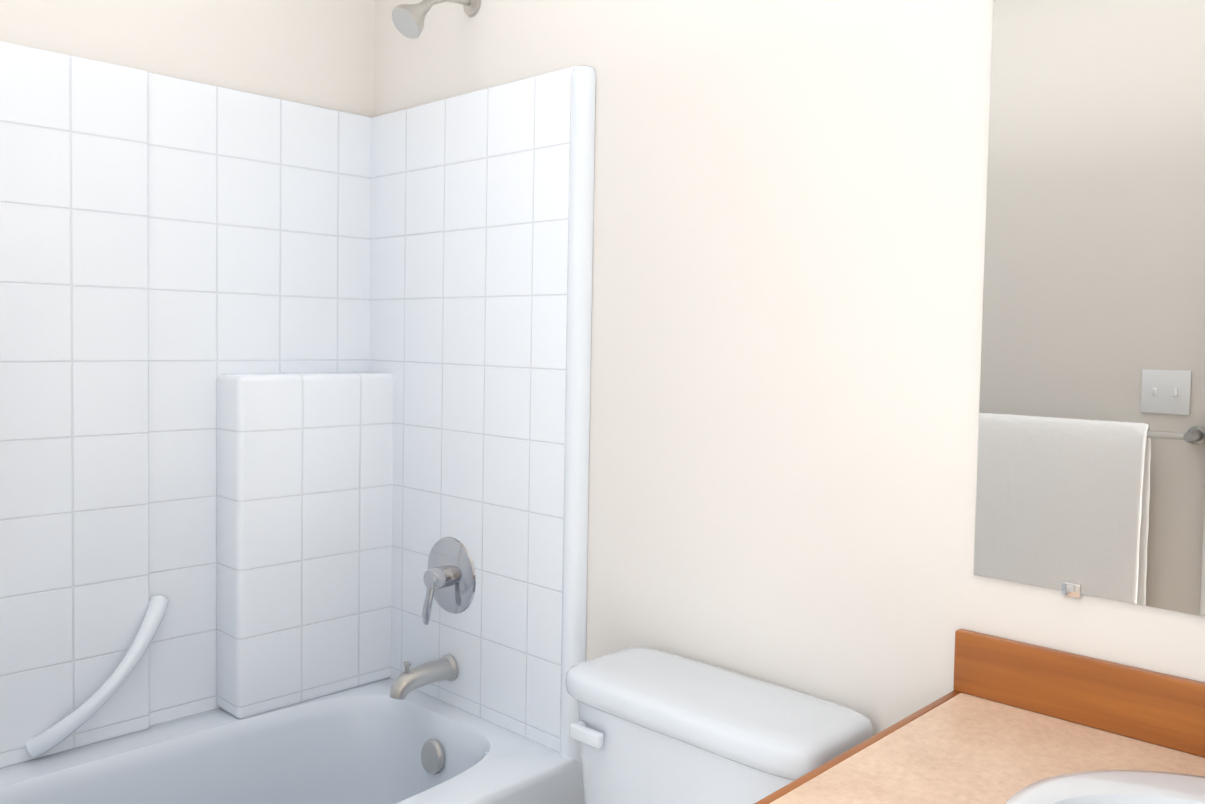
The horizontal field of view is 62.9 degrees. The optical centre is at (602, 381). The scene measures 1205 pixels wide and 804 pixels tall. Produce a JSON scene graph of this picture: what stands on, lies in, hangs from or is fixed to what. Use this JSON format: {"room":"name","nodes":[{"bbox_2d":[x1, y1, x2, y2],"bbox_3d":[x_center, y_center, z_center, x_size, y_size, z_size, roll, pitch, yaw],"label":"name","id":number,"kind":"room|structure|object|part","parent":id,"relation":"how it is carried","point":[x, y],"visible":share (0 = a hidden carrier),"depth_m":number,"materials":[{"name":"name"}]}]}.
{"room":"bathroom","nodes":[
{"label":"bathroom","id":0,"kind":"room"},
{"bbox_2d":[0,0,373,116],"bbox_3d":[-1.173,-0.052,1.910,0.100,2.440,1.624,3,3,44],"label":"wall","id":1,"kind":"structure","parent":0,"point":[319,53],"depth_m":2.17,"materials":[{"name":"white paint"}]},
{"bbox_2d":[374,0,1204,803],"bbox_3d":[0.317,-0.016,1.679,2.575,2.440,0.100,3,3,44],"label":"wall","id":2,"kind":"structure","parent":0,"point":[790,196],"depth_m":1.62,"materials":[{"name":"white paint"}]},
{"bbox_2d":[392,0,480,38],"bbox_3d":[-0.354,-0.785,2.092,0.074,0.138,0.201,3,3,44],"label":"shower head","id":3,"kind":"object","parent":2,"relation":"attached to","point":[408,20],"visible":1,"depth_m":2.04},
{"bbox_3d":[-0.334,-0.806,2.112,0.015,0.059,0.139,3,3,44],"label":"arm","id":4,"kind":"part","parent":3,"relation":"part of"},
{"bbox_2d":[953,629,1204,803],"bbox_3d":[0.818,0.419,1.128,0.851,0.088,0.019,3,3,44],"label":"backsplash","id":5,"kind":"structure","parent":2,"relation":"attached to","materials":[{"name":"brown wood"}]},
{"bbox_2d":[974,0,1204,615],"bbox_3d":[0.835,-0.166,1.104,0.821,0.932,0.008,3,3,44],"label":"mirror","id":6,"kind":"object","parent":2,"relation":"attached to","point":[1091,461],"visible":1,"depth_m":1.29,"materials":[{"name":"clear glass"}]},
{"bbox_3d":[-0.554,1.324,-0.237,4.075,0.100,4.124,3,3,44],"label":"floor","id":7,"kind":"structure","parent":0,"visible":0},
{"bbox_2d":[0,41,595,803],"bbox_3d":[-0.827,0.285,1.657,0.774,1.800,1.520,3,3,44],"label":"tub","id":8,"kind":"object","parent":7,"relation":"on","point":[294,441],"visible":1,"depth_m":2.09,"materials":[{"name":"white tile"}]},
{"bbox_2d":[0,694,490,803],"bbox_3d":[-0.828,0.932,1.675,0.551,0.374,1.370,3,3,44],"label":"basin","id":9,"kind":"object","parent":8,"relation":"in","point":[310,748],"depth_m":2.13,"materials":[{"name":"white ceramic"}]},
{"bbox_3d":[-0.399,0.652,2.163,0.048,0.062,0.154,3,3,44],"label":"spout","id":10,"kind":"part","parent":8,"relation":"part of","materials":[{"name":"silver metal"}]},
{"bbox_2d":[565,647,873,803],"bbox_3d":[-0.005,0.855,1.429,0.502,0.711,0.724,3,3,44],"label":"toilet","id":11,"kind":"object","parent":7,"relation":"on","point":[653,726],"visible":0.9,"depth_m":1.54,"materials":[{"name":"white ceramic"}]},
{"bbox_3d":[-0.027,0.588,1.636,0.070,0.026,0.016,3,3,44],"label":"lever","id":12,"kind":"part","parent":11,"relation":"part of","materials":[{"name":"white ceramic"}]},
{"bbox_2d":[754,629,1204,803],"bbox_3d":[0.608,0.792,0.957,0.888,0.900,0.571,3,3,44],"label":"bathroom vanity","id":13,"kind":"object","parent":7,"relation":"on","point":[1007,721],"visible":1,"depth_m":1.22,"materials":[{"name":"brown wood"}]},
{"bbox_2d":[754,689,1204,803],"bbox_3d":[0.635,0.485,0.931,0.840,0.034,0.559,3,3,44],"label":"countertop","id":14,"kind":"structure","parent":13,"relation":"on","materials":[{"name":"laminate"}]},
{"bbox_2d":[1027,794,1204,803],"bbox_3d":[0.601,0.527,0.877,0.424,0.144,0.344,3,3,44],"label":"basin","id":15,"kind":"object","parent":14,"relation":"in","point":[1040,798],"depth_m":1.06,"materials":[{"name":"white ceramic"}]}
]}

